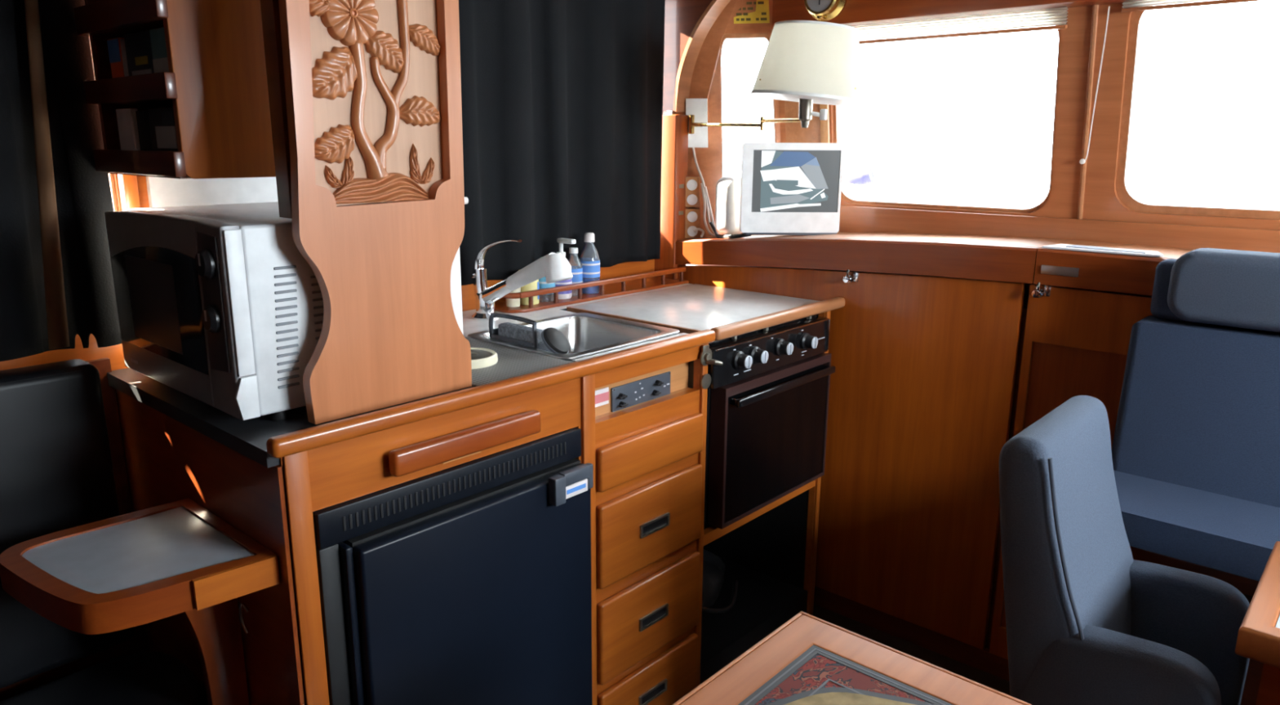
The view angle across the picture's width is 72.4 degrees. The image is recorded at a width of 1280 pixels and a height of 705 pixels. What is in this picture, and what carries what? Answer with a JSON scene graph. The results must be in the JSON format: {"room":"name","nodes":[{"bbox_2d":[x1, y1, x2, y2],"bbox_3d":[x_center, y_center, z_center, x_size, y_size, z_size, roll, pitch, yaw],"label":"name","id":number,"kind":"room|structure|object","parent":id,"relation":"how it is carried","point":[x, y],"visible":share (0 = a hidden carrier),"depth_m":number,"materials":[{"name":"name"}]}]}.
{"room":"ship interior","nodes":[
{"label":"ship interior","id":0,"kind":"room"},
{"bbox_2d":[0,111,666,651],"bbox_3d":[-1.040,-0.036,1.591,0.060,1.950,3.298,12,18,40],"label":"wall","id":1,"kind":"structure","parent":0,"point":[115,353],"depth_m":1.60,"materials":[{"name":"brown wood"}]},
{"bbox_2d":[0,357,151,702],"bbox_3d":[-1.545,0.604,1.109,0.014,0.925,1.686,12,18,40],"label":"trim","id":2,"kind":"structure","parent":1,"relation":"attached to","point":[140,642],"depth_m":1.64,"materials":[{"name":"brown wood"}]},
{"bbox_2d":[88,37,117,211],"bbox_3d":[-1.310,-0.348,1.217,0.054,0.772,1.000,12,18,40],"label":"window","id":3,"kind":"structure","parent":1,"relation":"in","point":[110,175],"depth_m":1.59,"materials":[{"name":"brown wood"}]},
{"bbox_2d":[116,173,140,211],"bbox_3d":[-0.942,-0.489,1.554,0.070,1.050,0.023,12,18,40],"label":"trim","id":4,"kind":"structure","parent":1,"relation":"attached to","point":[127,184],"depth_m":1.58,"materials":[{"name":"brown wood"}]},
{"bbox_2d":[73,0,275,178],"bbox_3d":[-0.735,-0.633,1.407,0.346,0.680,0.231,12,18,40],"label":"wall shelf","id":5,"kind":"object","parent":1,"relation":"attached to","point":[215,85],"visible":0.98,"depth_m":1.34,"materials":[{"name":"brown wood"}]},
{"bbox_2d":[106,37,128,78],"bbox_3d":[-0.849,-0.464,1.427,0.051,0.092,0.013,12,18,40],"label":"magazine","id":6,"kind":"object","parent":5,"relation":"on","point":[116,46],"visible":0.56,"depth_m":1.41,"materials":[{"name":"paper"}]},
{"bbox_2d":[115,108,140,150],"bbox_3d":[-0.844,-0.353,1.448,0.066,0.098,0.012,12,18,40],"label":"magazine","id":7,"kind":"object","parent":5,"relation":"on","point":[126,120],"visible":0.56,"depth_m":1.43,"materials":[{"name":"paper"}]},
{"bbox_2d":[124,29,154,75],"bbox_3d":[-0.778,-0.453,1.373,0.117,0.096,0.013,12,18,40],"label":"magazine","id":8,"kind":"object","parent":5,"relation":"on","point":[137,45],"visible":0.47,"depth_m":1.37,"materials":[{"name":"paper"}]},
{"bbox_2d":[149,26,168,72],"bbox_3d":[-0.712,-0.436,1.310,0.062,0.094,0.013,12,18,40],"label":"magazine","id":9,"kind":"object","parent":5,"relation":"on","point":[160,62],"visible":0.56,"depth_m":1.30,"materials":[{"name":"paper"}]},
{"bbox_2d":[147,107,177,151],"bbox_3d":[-0.729,-0.328,1.349,0.104,0.096,0.013,12,18,40],"label":"magazine","id":10,"kind":"object","parent":5,"relation":"on","point":[162,120],"visible":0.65,"depth_m":1.34,"materials":[{"name":"paper"}]},
{"bbox_2d":[155,125,177,148],"bbox_3d":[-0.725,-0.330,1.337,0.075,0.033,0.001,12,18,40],"label":"book","id":11,"kind":"object","parent":10,"relation":"attached to","point":[165,135],"depth_m":1.34,"materials":[{"name":"black paper"}]},
{"bbox_2d":[160,111,174,124],"bbox_3d":[-0.714,-0.355,1.321,0.045,0.020,0.001,12,18,40],"label":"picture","id":12,"kind":"object","parent":10,"relation":"on","point":[167,117],"depth_m":1.32},
{"bbox_2d":[145,176,278,208],"bbox_3d":[-0.795,-0.522,1.695,0.014,1.050,0.340,12,18,40],"label":"trim","id":13,"kind":"structure","parent":1,"relation":"attached to","point":[162,192],"depth_m":1.69,"materials":[{"name":"white paint"}]},
{"bbox_3d":[-0.880,-0.929,1.472,0.048,0.020,2.840,12,18,40],"label":"curtain rod","id":14,"kind":"object","parent":1,"relation":"attached to","visible":0},
{"bbox_2d":[0,0,122,361],"bbox_3d":[-1.322,-0.358,1.074,0.047,0.906,1.182,12,18,40],"label":"curtain","id":15,"kind":"object","parent":14,"relation":"hanging from","point":[56,281],"visible":0.94,"depth_m":1.47,"materials":[{"name":"black fabric"}]},
{"bbox_2d":[458,0,665,285],"bbox_3d":[-0.309,-0.630,2.203,0.048,0.891,1.102,13,18,41],"label":"curtain","id":16,"kind":"object","parent":14,"relation":"hanging from","point":[562,100],"visible":0.69,"depth_m":2.33,"materials":[{"name":"black fabric"}]},
{"bbox_2d":[671,0,780,237],"bbox_3d":[0.281,-0.781,2.589,0.365,0.950,0.128,0,14,-3],"label":"wall","id":17,"kind":"structure","parent":0,"point":[705,79],"depth_m":2.61,"materials":[{"name":"brown wood"}]},
{"bbox_2d":[654,114,688,279],"bbox_3d":[0.077,-0.036,2.799,0.125,1.400,0.060,12,18,40],"label":"trim","id":18,"kind":"structure","parent":17,"relation":"attached to","point":[674,158],"depth_m":2.64,"materials":[{"name":"brown wood"}]},
{"bbox_2d":[662,0,712,111],"bbox_3d":[0.417,-0.922,2.296,1.000,0.538,0.052,12,18,40],"label":"trim","id":19,"kind":"structure","parent":17,"relation":"attached to","point":[681,16],"depth_m":2.55,"materials":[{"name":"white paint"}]},
{"bbox_2d":[684,176,700,207],"bbox_3d":[0.159,-0.492,2.676,0.051,0.090,0.038,0,13,0],"label":"power outlet","id":20,"kind":"object","parent":17,"relation":"attached to","point":[692,183],"visible":0.94,"depth_m":2.66,"materials":[{"name":"brown wood"}]},
{"bbox_2d":[686,179,697,190],"bbox_3d":[0.158,-0.509,2.654,0.033,0.033,0.004,0,13,0],"label":"socket","id":21,"kind":"object","parent":20,"relation":"attached to","point":[691,184],"depth_m":2.65,"materials":[{"name":"white plastic"}]},
{"bbox_2d":[686,194,697,204],"bbox_3d":[0.159,-0.466,2.665,0.033,0.033,0.004,0,13,0],"label":"socket","id":22,"kind":"object","parent":20,"relation":"attached to","point":[691,199],"depth_m":2.66,"materials":[{"name":"white plastic"}]},
{"bbox_2d":[684,208,700,238],"bbox_3d":[0.161,-0.400,2.700,0.052,0.090,0.038,0,13,-2],"label":"power outlet","id":23,"kind":"object","parent":17,"relation":"attached to","point":[692,215],"visible":0.92,"depth_m":2.69,"materials":[{"name":"brown wood"}]},
{"bbox_2d":[687,211,697,222],"bbox_3d":[0.161,-0.416,2.679,0.033,0.033,0.004,0,13,-2],"label":"socket","id":24,"kind":"object","parent":23,"relation":"attached to","point":[692,216],"depth_m":2.68,"materials":[{"name":"white plastic"}]},
{"bbox_2d":[687,226,697,236],"bbox_3d":[0.162,-0.373,2.690,0.033,0.033,0.004,0,13,-2],"label":"socket","id":25,"kind":"object","parent":23,"relation":"attached to","point":[691,233],"depth_m":2.69,"materials":[{"name":"white plastic"}]},
{"bbox_2d":[672,0,730,112],"bbox_3d":[0.455,-0.893,2.269,0.904,0.502,0.056,12,18,40],"label":"trim","id":26,"kind":"structure","parent":17,"relation":"attached to","point":[698,35],"depth_m":2.54,"materials":[{"name":"brown wood"}]},
{"bbox_2d":[720,33,776,177],"bbox_3d":[0.333,-0.673,2.641,0.197,0.545,0.075,0,13,-1],"label":"window","id":27,"kind":"structure","parent":17,"relation":"in","point":[735,36],"depth_m":2.58,"materials":[{"name":"brown wood"}]},
{"bbox_2d":[733,0,769,23],"bbox_3d":[0.321,-0.995,2.520,0.107,0.083,0.013,3,14,12],"label":"notice","id":28,"kind":"object","parent":17,"relation":"attached to","point":[761,15],"visible":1,"depth_m":2.52,"materials":[{"name":"yellow paper"}]},
{"bbox_2d":[736,1,766,21],"bbox_3d":[0.321,-0.993,2.520,0.092,0.065,0.008,3,14,12],"label":"print","id":29,"kind":"object","parent":28,"relation":"attached to","point":[760,15],"depth_m":2.52},
{"bbox_2d":[685,20,862,147],"bbox_3d":[0.350,-0.694,2.326,0.269,0.294,0.704,-3,14,-14],"label":"wall lamp","id":30,"kind":"object","parent":17,"relation":"attached to","point":[807,63],"visible":1,"depth_m":2.02,"materials":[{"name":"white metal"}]},
{"bbox_2d":[798,98,827,128],"bbox_3d":[0.416,-0.589,2.125,0.069,0.082,0.039,12,18,40],"label":"socket","id":31,"kind":"object","parent":30,"relation":"attached to","point":[806,113],"depth_m":2.12,"materials":[{"name":"metal"}]},
{"bbox_2d":[812,604,1010,696],"bbox_3d":[0.169,1.157,0.937,3.150,0.050,3.650,12,18,40],"label":"floor","id":32,"kind":"structure","parent":0,"point":[974,674],"depth_m":2.34,"materials":[{"name":"black"}]},
{"bbox_2d":[0,359,208,704],"bbox_3d":[-1.307,0.617,1.012,0.378,0.948,1.478,12,18,40],"label":"settee","id":33,"kind":"object","parent":32,"relation":"on","point":[56,472],"visible":0.8,"depth_m":1.46,"materials":[{"name":"leather"}]},
{"bbox_2d":[0,359,135,688],"bbox_3d":[-1.427,0.389,1.044,0.085,0.523,1.443,12,18,40],"label":"cushion","id":34,"kind":"object","parent":33,"relation":"on","point":[56,472],"depth_m":1.46,"materials":[{"name":"black leather"}]},
{"bbox_2d":[0,651,208,704],"bbox_3d":[-1.276,0.732,1.010,0.291,0.124,1.478,12,18,40],"label":"seat cushion","id":35,"kind":"object","parent":33,"relation":"on","point":[144,677],"depth_m":1.47,"materials":[{"name":"black leather"}]},
{"bbox_2d":[115,311,831,704],"bbox_3d":[-0.233,0.400,2.062,0.665,0.893,1.507,12,18,40],"label":"base cabinet","id":36,"kind":"object","parent":32,"relation":"on","point":[654,643],"visible":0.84,"depth_m":1.74,"materials":[{"name":"brown wood"}]},
{"bbox_2d":[0,497,279,704],"bbox_3d":[-0.738,0.502,1.319,0.326,0.434,0.276,12,18,40],"label":"table","id":37,"kind":"object","parent":36,"relation":"attached to","point":[144,566],"visible":1,"depth_m":1.26,"materials":[{"name":"brown wood"}]},
{"bbox_2d":[106,283,715,467],"bbox_3d":[-0.222,-0.043,1.969,0.662,0.046,1.567,12,18,40],"label":"countertop","id":38,"kind":"structure","parent":36,"relation":"on","point":[264,441],"depth_m":1.41,"materials":[{"name":"black laminate"}]},
{"bbox_2d":[104,201,324,421],"bbox_3d":[-0.635,-0.097,1.522,0.468,0.306,0.388,12,18,40],"label":"microwave","id":39,"kind":"object","parent":38,"relation":"on","point":[220,306],"visible":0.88,"depth_m":1.31,"materials":[{"name":"silver metal"}]},
{"bbox_2d":[260,0,471,424],"bbox_3d":[-0.409,-0.429,1.321,0.065,1.043,0.306,12,18,40],"label":"wood panel","id":40,"kind":"object","parent":38,"relation":"on","point":[365,95],"visible":1,"depth_m":1.33,"materials":[{"name":"brown wood"}]},
{"bbox_2d":[324,156,354,188],"bbox_3d":[-0.444,-0.269,1.295,0.011,0.051,0.045,12,18,40],"label":"plant","id":41,"kind":"object","parent":40,"relation":"on","point":[339,171],"depth_m":1.30,"materials":[{"name":"brown wood"}]},
{"bbox_2d":[320,0,378,46],"bbox_3d":[-0.418,-0.492,1.266,0.016,0.090,0.090,12,18,40],"label":"flower","id":42,"kind":"object","parent":40,"relation":"on","point":[344,23],"depth_m":1.26,"materials":[{"name":"brown wood"}]},
{"bbox_2d":[348,8,357,17],"bbox_3d":[-0.418,-0.491,1.266,0.016,0.013,0.013,12,18,40],"label":"flower center","id":43,"kind":"object","parent":40,"relation":"on","point":[353,12],"depth_m":1.26,"materials":[{"name":"brown wood"}]},
{"bbox_2d":[409,143,435,184],"bbox_3d":[-0.347,-0.302,1.399,0.011,0.064,0.044,12,18,40],"label":"plant","id":44,"kind":"object","parent":40,"relation":"on","point":[422,156],"depth_m":1.40,"materials":[{"name":"brown wood"}]},
{"bbox_2d":[464,337,572,386],"bbox_3d":[-0.318,0.016,1.703,0.370,0.004,0.232,12,18,40],"label":"mat","id":45,"kind":"object","parent":38,"relation":"on","point":[512,362],"visible":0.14,"depth_m":1.68,"materials":[{"name":"rubber"}]},
{"bbox_2d":[470,347,497,368],"bbox_3d":[-0.331,0.011,1.681,0.114,0.017,0.114,12,18,40],"label":"bowl","id":46,"kind":"object","parent":45,"relation":"on","point":[481,357],"visible":0.45,"depth_m":1.66,"materials":[{"name":"ceramic"}]},
{"bbox_2d":[471,239,573,320],"bbox_3d":[-0.278,-0.162,2.022,0.328,0.200,0.068,12,18,40],"label":"faucet","id":47,"kind":"object","parent":38,"relation":"on","point":[554,266],"visible":0.94,"depth_m":2.03,"materials":[{"name":"silver metal"}]},
{"bbox_2d":[467,312,679,359],"bbox_3d":[-0.145,0.030,1.963,0.324,0.153,0.364,12,18,40],"label":"sink","id":48,"kind":"object","parent":38,"relation":"in","point":[587,334],"visible":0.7,"depth_m":2.07,"materials":[{"name":"metal"}]},
{"bbox_2d":[488,312,551,352],"bbox_3d":[-0.255,-0.025,1.859,0.152,0.110,0.052,12,18,40],"label":"sponge caddy","id":49,"kind":"object","parent":48,"relation":"on","point":[493,333],"visible":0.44,"depth_m":1.83,"materials":[{"name":"black metal"}]},
{"bbox_2d":[497,322,543,343],"bbox_3d":[-0.254,-0.019,1.861,0.118,0.076,0.031,12,18,40],"label":"sponge","id":50,"kind":"object","parent":49,"relation":"in","point":[509,330],"visible":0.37,"depth_m":1.84,"materials":[{"name":"grey"}]},
{"bbox_2d":[541,327,569,353],"bbox_3d":[-0.171,-0.022,1.773,0.055,0.055,0.068,12,18,40],"label":"strainer","id":51,"kind":"object","parent":48,"relation":"on","point":[553,340],"visible":0.98,"depth_m":1.75,"materials":[{"name":"grey metal"}]},
{"bbox_2d":[483,316,660,353],"bbox_3d":[-0.150,0.031,1.959,0.285,0.153,0.314,12,18,40],"label":"basin","id":52,"kind":"object","parent":48,"relation":"in","point":[584,335],"depth_m":2.09,"materials":[{"name":"metal"}]},
{"bbox_2d":[487,259,688,313],"bbox_3d":[-0.132,-0.194,2.451,0.132,0.064,0.694,12,18,40],"label":"shelf","id":53,"kind":"object","parent":38,"relation":"on","point":[625,278],"visible":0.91,"depth_m":2.46,"materials":[{"name":"brown wood"}]},
{"bbox_2d":[506,287,520,306],"bbox_3d":[-0.324,-0.146,2.225,0.042,0.055,0.042,12,18,40],"label":"cup","id":54,"kind":"object","parent":53,"relation":"on","point":[509,302],"visible":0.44,"depth_m":2.21,"materials":[{"name":"white ceramic"}]},
{"bbox_2d":[518,270,539,305],"bbox_3d":[-0.288,-0.170,2.260,0.056,0.086,0.056,12,18,40],"label":"tub","id":55,"kind":"object","parent":53,"relation":"on","point":[535,285],"visible":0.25,"depth_m":2.24,"materials":[{"name":"yellow plastic"}]},
{"bbox_2d":[538,257,555,302],"bbox_3d":[-0.248,-0.194,2.301,0.050,0.115,0.050,12,18,40],"label":"dish soap bottle","id":56,"kind":"object","parent":53,"relation":"on","point":[543,284],"visible":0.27,"depth_m":2.29,"materials":[{"name":"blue plastic"}]},
{"bbox_2d":[555,238,576,299],"bbox_3d":[-0.202,-0.224,2.330,0.078,0.160,0.056,12,18,40],"label":"pump bottle","id":57,"kind":"object","parent":53,"relation":"on","point":[563,295],"visible":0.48,"depth_m":2.32,"materials":[{"name":"white plastic"}]},
{"bbox_2d":[567,247,582,296],"bbox_3d":[-0.180,-0.221,2.383,0.048,0.130,0.048,12,18,40],"label":"mouthwash bottle","id":58,"kind":"object","parent":53,"relation":"on","point":[574,260],"visible":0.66,"depth_m":2.36,"materials":[{"name":"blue plastic"}]},
{"bbox_2d":[579,232,599,294],"bbox_3d":[-0.139,-0.247,2.414,0.058,0.166,0.058,12,18,40],"label":"bottle","id":59,"kind":"object","parent":53,"relation":"on","point":[589,258],"visible":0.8,"depth_m":2.39,"materials":[{"name":"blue plastic"}]},
{"bbox_2d":[312,427,593,704],"bbox_3d":[-0.492,0.509,1.721,0.644,0.746,0.535,12,18,40],"label":"refrigerator","id":60,"kind":"object","parent":36,"relation":"in","point":[468,583],"visible":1,"depth_m":1.47,"materials":[{"name":"black metal"}]},
{"bbox_2d":[566,483,586,494],"bbox_3d":[-0.117,0.250,1.604,0.001,0.008,0.048,12,18,40],"label":"print","id":61,"kind":"object","parent":60,"relation":"attached to","point":[571,488],"depth_m":1.60},
{"bbox_2d":[595,386,608,407],"bbox_3d":[-0.081,0.090,1.740,0.003,0.034,0.052,12,18,40],"label":"warning label","id":62,"kind":"object","parent":36,"relation":"attached to","point":[602,396],"visible":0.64,"depth_m":1.74,"materials":[{"name":"paper"}]},
{"bbox_2d":[610,371,671,412],"bbox_3d":[0.009,0.084,1.830,0.018,0.055,0.184,12,18,40],"label":"switch plate","id":63,"kind":"object","parent":36,"relation":"attached to","point":[624,396],"visible":1,"depth_m":1.83,"materials":[{"name":"black plastic"}]},
{"bbox_2d":[641,683,664,704],"bbox_3d":[0.028,0.762,1.953,0.001,0.019,0.080,12,18,40],"label":"handle","id":64,"kind":"object","parent":36,"relation":"on","point":[654,691],"depth_m":1.95,"materials":[{"name":"black plastic"}]},
{"bbox_2d":[642,608,665,627],"bbox_3d":[0.029,0.578,1.909,0.001,0.019,0.080,12,18,40],"label":"handle","id":65,"kind":"object","parent":36,"relation":"on","point":[651,617],"depth_m":1.91,"materials":[{"name":"black plastic"}]},
{"bbox_2d":[643,516,666,534],"bbox_3d":[0.031,0.367,1.858,0.001,0.019,0.080,12,18,40],"label":"handle","id":66,"kind":"object","parent":36,"relation":"on","point":[651,525],"depth_m":1.86,"materials":[{"name":"black plastic"}]},
{"bbox_2d":[566,284,844,529],"bbox_3d":[0.177,0.102,2.323,0.537,0.490,0.572,12,18,40],"label":"stove","id":67,"kind":"object","parent":36,"relation":"in","point":[767,400],"depth_m":2.15,"materials":[{"name":"black metal"}]},
{"bbox_2d":[699,344,722,389],"bbox_3d":[0.157,0.034,1.915,0.030,0.099,0.046,12,18,40],"label":"gimbal latch","id":68,"kind":"object","parent":36,"relation":"attached to","point":[705,358],"visible":1,"depth_m":1.91,"materials":[{"name":"metal"}]},
{"bbox_2d":[702,549,737,613],"bbox_3d":[0.100,0.612,2.383,0.323,0.180,0.300,-2,14,-11],"label":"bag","id":69,"kind":"object","parent":36,"relation":"on","point":[713,568],"visible":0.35,"depth_m":2.36,"materials":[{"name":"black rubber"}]},
{"bbox_2d":[672,611,1031,704],"bbox_3d":[0.139,0.800,0.836,0.497,0.690,0.804,12,18,40],"label":"table","id":70,"kind":"object","parent":32,"relation":"on","point":[809,660],"visible":1,"depth_m":1.06,"materials":[{"name":"brown wood"}]},
{"bbox_2d":[677,264,1153,681],"bbox_3d":[1.218,0.365,1.976,2.940,1.017,0.264,12,18,40],"label":"locker","id":71,"kind":"object","parent":32,"relation":"on","point":[933,376],"visible":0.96,"depth_m":2.24,"materials":[{"name":"brown wood"}]},
{"bbox_2d":[675,231,1195,295],"bbox_3d":[1.231,-0.135,1.868,2.940,0.144,0.274,12,18,40],"label":"ledge","id":72,"kind":"object","parent":71,"relation":"on","point":[981,257],"visible":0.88,"depth_m":2.13,"materials":[{"name":"brown wood"}]},
{"bbox_2d":[692,147,720,237],"bbox_3d":[0.202,-0.483,2.643,0.114,0.268,0.041,7,15,24],"label":"cable bundle","id":73,"kind":"object","parent":72,"relation":"on","point":[707,205],"visible":0.82,"depth_m":2.65,"materials":[{"name":"white plastic"}]},
{"bbox_2d":[715,176,742,238],"bbox_3d":[0.267,-0.429,2.576,0.084,0.180,0.078,12,18,40],"label":"speaker","id":74,"kind":"object","parent":72,"relation":"on","point":[727,188],"visible":0.78,"depth_m":2.54},
{"bbox_2d":[709,221,751,238],"bbox_3d":[0.258,-0.357,2.579,0.036,0.045,0.187,-8,16,-32],"label":"power cable","id":75,"kind":"object","parent":72,"relation":"on","point":[718,236],"visible":0.94,"depth_m":2.56,"materials":[{"name":"black plastic"}]},
{"bbox_2d":[739,142,844,235],"bbox_3d":[0.427,-0.470,2.505,0.282,0.256,0.080,0,13,-2],"label":"picture frame","id":76,"kind":"object","parent":72,"relation":"on","point":[787,188],"visible":1,"depth_m":2.47,"materials":[{"name":"white paper"}]},
{"bbox_2d":[1041,244,1164,257],"bbox_3d":[1.025,-0.227,1.925,0.240,0.006,0.085,12,18,40],"label":"paper chart","id":77,"kind":"object","parent":72,"relation":"on","point":[1061,246],"visible":1,"depth_m":1.90,"materials":[{"name":"white paper"}]},
{"bbox_2d":[795,267,1151,296],"bbox_3d":[1.340,0.333,2.086,3.050,1.030,0.060,12,18,40],"label":"trim","id":78,"kind":"structure","parent":71,"relation":"attached to","point":[1027,285],"depth_m":2.24,"materials":[{"name":"brown wood"}]},
{"bbox_2d":[999,395,1249,704],"bbox_3d":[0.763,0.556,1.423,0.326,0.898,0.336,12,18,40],"label":"armchair","id":79,"kind":"object","parent":32,"relation":"on","point":[1088,623],"visible":0.94,"depth_m":1.32,"materials":[{"name":"fabric"}]},
{"bbox_2d":[1111,248,1279,704],"bbox_3d":[1.421,0.460,1.361,1.350,1.122,0.411,12,18,40],"label":"settee","id":80,"kind":"object","parent":32,"relation":"on","point":[1196,446],"visible":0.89,"depth_m":1.67,"materials":[{"name":"fabric"}]},
{"bbox_2d":[1113,470,1279,581],"bbox_3d":[1.415,0.380,1.333,1.350,0.090,0.390,12,18,40],"label":"seat cushion","id":81,"kind":"object","parent":80,"relation":"on","point":[1224,526],"depth_m":1.54,"materials":[{"name":"blue fabric"}]},
{"bbox_2d":[1235,541,1279,704],"bbox_3d":[1.101,0.719,1.135,0.594,0.720,0.341,12,18,40],"label":"table","id":82,"kind":"object","parent":32,"relation":"on","point":[1258,639],"visible":1,"depth_m":1.13,"materials":[{"name":"brown wood"}]},
{"bbox_2d":[778,3,1279,230],"bbox_3d":[1.452,-0.449,1.768,2.720,0.718,0.160,12,18,40],"label":"wall","id":83,"kind":"structure","parent":0,"point":[1102,202],"depth_m":2.06,"materials":[{"name":"brown wood"}]},
{"bbox_2d":[784,100,830,142],"bbox_3d":[0.490,-0.660,2.557,0.145,0.553,0.101,12,18,40],"label":"trim","id":84,"kind":"structure","parent":83,"relation":"attached to","point":[795,133],"depth_m":2.56,"materials":[{"name":"brown wood"}]},
{"bbox_2d":[819,104,829,142],"bbox_3d":[0.528,-0.670,2.501,0.026,0.504,0.089,12,18,40],"label":"trim","id":85,"kind":"structure","parent":83,"relation":"attached to","point":[824,130],"depth_m":2.51,"materials":[{"name":"brown wood"}]},
{"bbox_2d":[804,0,846,21],"bbox_3d":[0.485,-0.941,2.308,0.120,0.120,0.042,12,18,40],"label":"clock","id":86,"kind":"object","parent":83,"relation":"attached to","point":[820,10],"visible":1,"depth_m":2.30,"materials":[{"name":"gold metal"}]},
{"bbox_2d":[833,28,1061,213],"bbox_3d":[0.797,-0.632,2.328,0.610,0.488,0.117,12,18,40],"label":"window","id":87,"kind":"structure","parent":83,"relation":"in","point":[846,194],"depth_m":2.41,"materials":[{"name":"brown wood"}]},
{"bbox_2d":[851,6,1068,44],"bbox_3d":[0.753,-0.822,2.214,0.620,0.050,0.021,12,18,40],"label":"blind","id":88,"kind":"object","parent":87,"relation":"attached to","point":[1055,17],"visible":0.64,"depth_m":2.16,"materials":[{"name":"fabric"}]},
{"bbox_2d":[771,0,1142,30],"bbox_3d":[1.404,-0.856,1.584,2.685,0.323,0.100,12,18,40],"label":"trim","id":89,"kind":"structure","parent":83,"relation":"attached to","point":[855,12],"depth_m":2.18,"materials":[{"name":"brown wood"}]},
{"bbox_2d":[838,205,1279,253],"bbox_3d":[1.461,-0.196,1.824,2.600,0.102,0.014,12,18,40],"label":"trim","id":90,"kind":"structure","parent":83,"relation":"attached to","point":[852,219],"depth_m":2.18,"materials":[{"name":"brown wood"}]},
{"bbox_2d":[1077,4,1098,219],"bbox_3d":[1.058,-0.539,2.068,0.012,0.555,0.102,12,18,40],"label":"trim","id":91,"kind":"structure","parent":83,"relation":"attached to","point":[1095,11],"depth_m":2.05,"materials":[{"name":"brown wood"}]},
{"bbox_2d":[1079,6,1110,164],"bbox_3d":[1.053,-0.612,2.020,0.015,0.346,0.080,3,14,11],"label":"blind cord","id":92,"kind":"object","parent":83,"relation":"hanging from","point":[1082,161],"visible":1,"depth_m":2.02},
{"bbox_2d":[1115,5,1279,219],"bbox_3d":[1.346,-0.532,1.844,0.584,0.496,0.118,12,18,40],"label":"window","id":93,"kind":"structure","parent":83,"relation":"in","point":[1125,193],"depth_m":2.01,"materials":[{"name":"brown wood"}]},
{"bbox_2d":[1121,0,1264,12],"bbox_3d":[1.293,-0.729,1.735,0.605,0.049,0.021,12,18,40],"label":"blind","id":94,"kind":"object","parent":93,"relation":"attached to","point":[1133,6],"visible":1,"depth_m":1.88,"materials":[{"name":"fabric"}]},
{"label":"outside","id":95,"kind":"structure","parent":0,"visible":0},
{"bbox_2d":[845,28,1014,204],"bbox_3d":[2.795,-3.069,6.935,1.433,6.600,3.200,12,18,40],"label":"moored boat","id":96,"kind":"object","parent":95,"point":[863,180],"visible":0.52,"depth_m":7.07,"materials":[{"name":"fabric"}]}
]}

